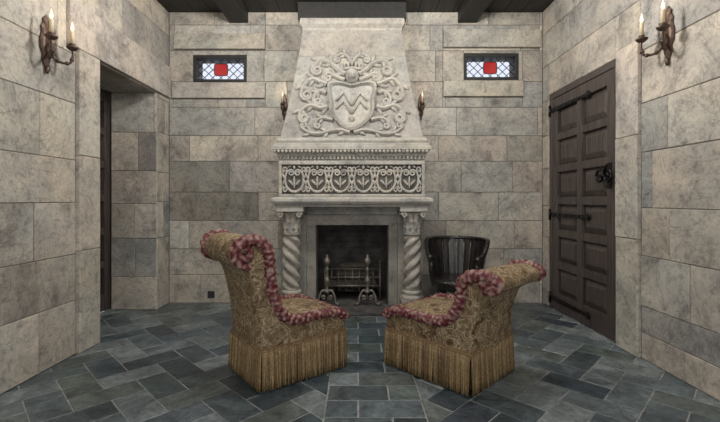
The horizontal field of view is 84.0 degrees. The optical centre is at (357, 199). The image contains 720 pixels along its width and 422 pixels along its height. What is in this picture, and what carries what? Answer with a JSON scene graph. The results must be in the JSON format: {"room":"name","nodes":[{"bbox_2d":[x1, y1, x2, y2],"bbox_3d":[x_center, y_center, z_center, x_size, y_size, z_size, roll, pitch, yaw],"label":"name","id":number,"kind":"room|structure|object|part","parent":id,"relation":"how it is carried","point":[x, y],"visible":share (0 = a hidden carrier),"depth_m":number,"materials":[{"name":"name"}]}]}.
{"room":"historic interior","nodes":[
{"label":"historic interior","id":0,"kind":"room"},
{"bbox_2d":[0,0,170,393],"bbox_3d":[-2.434,-0.495,1.630,0.531,3.390,6.060,0,0,0],"label":"wall","id":1,"kind":"structure","parent":0,"point":[50,123],"depth_m":3.12,"materials":[{"name":"stone"}]},
{"bbox_2d":[39,9,78,73],"bbox_3d":[-2.118,-1.093,2.810,0.159,0.415,0.279,0,0,0],"label":"wall sconce","id":2,"kind":"object","parent":1,"relation":"attached to","point":[47,36],"visible":1,"depth_m":2.78,"materials":[{"name":"brown metal"}]},
{"bbox_2d":[99,88,110,312],"bbox_3d":[-2.763,-0.019,3.850,0.095,2.435,1.214,0,0,0],"label":"door","id":3,"kind":"structure","parent":1,"relation":"in","point":[105,96],"depth_m":4.31,"materials":[{"name":"brown wood"}]},
{"bbox_2d":[168,12,542,302],"bbox_3d":[-0.125,-0.495,4.792,5.150,3.390,0.336,0,0,0],"label":"wall","id":4,"kind":"structure","parent":0,"point":[484,161],"depth_m":4.66,"materials":[{"name":"stone"}]},
{"bbox_2d":[207,291,214,297],"bbox_3d":[-1.710,1.100,4.654,0.080,0.080,0.020,0,0,0],"label":"wall outlet","id":5,"kind":"object","parent":4,"relation":"attached to","point":[210,294],"visible":1,"depth_m":4.65,"materials":[{"name":"grey plastic"}]},
{"bbox_2d":[193,56,246,81],"bbox_3d":[-1.613,-1.532,4.710,0.621,0.311,0.080,0,0,0],"label":"window","id":6,"kind":"structure","parent":4,"relation":"in","point":[219,69],"depth_m":4.68,"materials":[{"name":"glass"}]},
{"bbox_2d":[280,92,287,119],"bbox_3d":[-0.860,-1.085,4.598,0.082,0.311,0.119,0,0,0],"label":"wall sconce","id":7,"kind":"object","parent":4,"relation":"attached to","point":[283,103],"visible":1,"depth_m":4.64,"materials":[{"name":"brown metal"}]},
{"bbox_2d":[298,2,405,27],"bbox_3d":[-0.065,-2.095,4.534,1.200,0.190,0.248,0,0,0],"label":"trim","id":8,"kind":"structure","parent":4,"relation":"attached to","point":[305,9],"depth_m":4.41,"materials":[{"name":"black wood"}]},
{"bbox_2d":[418,92,424,119],"bbox_3d":[0.735,-1.085,4.598,0.082,0.311,0.119,0,0,0],"label":"wall sconce","id":9,"kind":"object","parent":4,"relation":"attached to","point":[421,105],"visible":1,"depth_m":4.64,"materials":[{"name":"brown metal"}]},
{"bbox_2d":[464,54,517,79],"bbox_3d":[1.555,-1.555,4.710,0.636,0.306,0.080,0,0,0],"label":"window","id":10,"kind":"structure","parent":4,"relation":"in","point":[488,67],"depth_m":4.70,"materials":[{"name":"glass"}]},
{"bbox_2d":[157,0,553,11],"bbox_3d":[-0.102,-2.230,1.780,5.195,0.080,6.360,0,0,0],"label":"ceiling","id":11,"kind":"structure","parent":0,"point":[169,5],"depth_m":4.50,"materials":[{"name":"black wood"}]},
{"bbox_2d":[214,0,247,22],"bbox_3d":[-1.385,-2.125,1.629,0.220,0.130,6.058,0,0,0],"label":"ceiling beam","id":12,"kind":"structure","parent":11,"relation":"attached to","point":[235,11],"depth_m":4.38,"materials":[{"name":"black wood"}]},
{"bbox_2d":[458,0,490,22],"bbox_3d":[1.270,-2.125,1.629,0.220,0.130,6.058,0,0,0],"label":"ceiling beam","id":13,"kind":"structure","parent":11,"relation":"attached to","point":[470,11],"depth_m":4.37,"materials":[{"name":"black wood"}]},
{"bbox_2d":[0,303,719,421],"bbox_3d":[-0.150,1.250,1.780,5.200,0.100,6.360,0,0,0],"label":"floor","id":14,"kind":"structure","parent":0,"point":[168,363],"depth_m":2.57,"materials":[{"name":"tile"}]},
{"bbox_2d":[200,228,349,393],"bbox_3d":[-0.574,0.699,2.826,0.888,0.996,0.630,0,0,-39],"label":"slipper chair","id":15,"kind":"object","parent":14,"relation":"on","point":[274,339],"visible":1,"depth_m":2.60,"materials":[{"name":"beige fabric"}]},
{"bbox_2d":[270,18,432,315],"bbox_3d":[-0.065,-0.400,4.660,1.670,3.200,1.160,0,0,0],"label":"fireplace","id":16,"kind":"object","parent":14,"relation":"on","point":[351,149],"depth_m":4.24,"materials":[{"name":"stone"}]},
{"bbox_2d":[317,254,340,304],"bbox_3d":[-0.345,0.886,4.511,0.315,0.564,0.201,0,0,0],"label":"andiron","id":17,"kind":"object","parent":16,"relation":"in","point":[326,261],"visible":0.88,"depth_m":4.44,"materials":[{"name":"metal"}]},
{"bbox_2d":[329,262,375,288],"bbox_3d":[-0.065,0.896,4.810,0.564,0.312,0.252,0,0,0],"label":"firewood logs","id":18,"kind":"object","parent":16,"relation":"on","point":[342,264],"visible":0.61,"depth_m":4.75},
{"bbox_3d":[-0.065,0.931,4.832,0.683,0.476,0.398,0,0,0],"label":"fire grate","id":19,"kind":"part","parent":16,"relation":"part of","materials":[{"name":"grey metal"}]},
{"bbox_2d":[353,254,381,304],"bbox_3d":[0.105,0.886,4.511,0.315,0.564,0.201,0,0,0],"label":"andiron","id":20,"kind":"object","parent":16,"relation":"in","point":[367,261],"visible":1,"depth_m":4.44,"materials":[{"name":"metal"}]},
{"bbox_2d":[424,235,489,293],"bbox_3d":[0.985,0.791,4.010,0.630,0.823,0.589,0,0,0],"label":"barrel armchair","id":21,"kind":"object","parent":14,"relation":"on","point":[441,279],"visible":0.73,"depth_m":4.16,"materials":[{"name":"brown wood"}]},
{"bbox_2d":[382,259,546,396],"bbox_3d":[0.716,0.802,2.804,0.676,0.788,0.942,0,0,-44],"label":"slipper chair","id":22,"kind":"object","parent":14,"relation":"on","point":[464,339],"visible":1,"depth_m":2.58,"materials":[{"name":"beige fabric"}]},
{"bbox_2d":[543,0,719,400],"bbox_3d":[2.284,-0.495,1.630,0.332,3.390,6.060,0,0,0],"label":"wall","id":23,"kind":"structure","parent":0,"point":[667,142],"depth_m":2.85,"materials":[{"name":"stone"}]},
{"bbox_2d":[548,59,617,342],"bbox_3d":[2.158,0.011,3.900,0.175,2.375,1.194,0,0,0],"label":"door","id":24,"kind":"structure","parent":23,"relation":"in","point":[581,114],"depth_m":3.81,"materials":[{"name":"brown wood"}]},
{"bbox_2d":[635,0,674,65],"bbox_3d":[2.068,-1.133,2.760,0.159,0.415,0.279,0,0,0],"label":"wall sconce","id":25,"kind":"object","parent":23,"relation":"attached to","point":[667,27],"visible":1,"depth_m":2.74,"materials":[{"name":"brown metal"}]}
]}

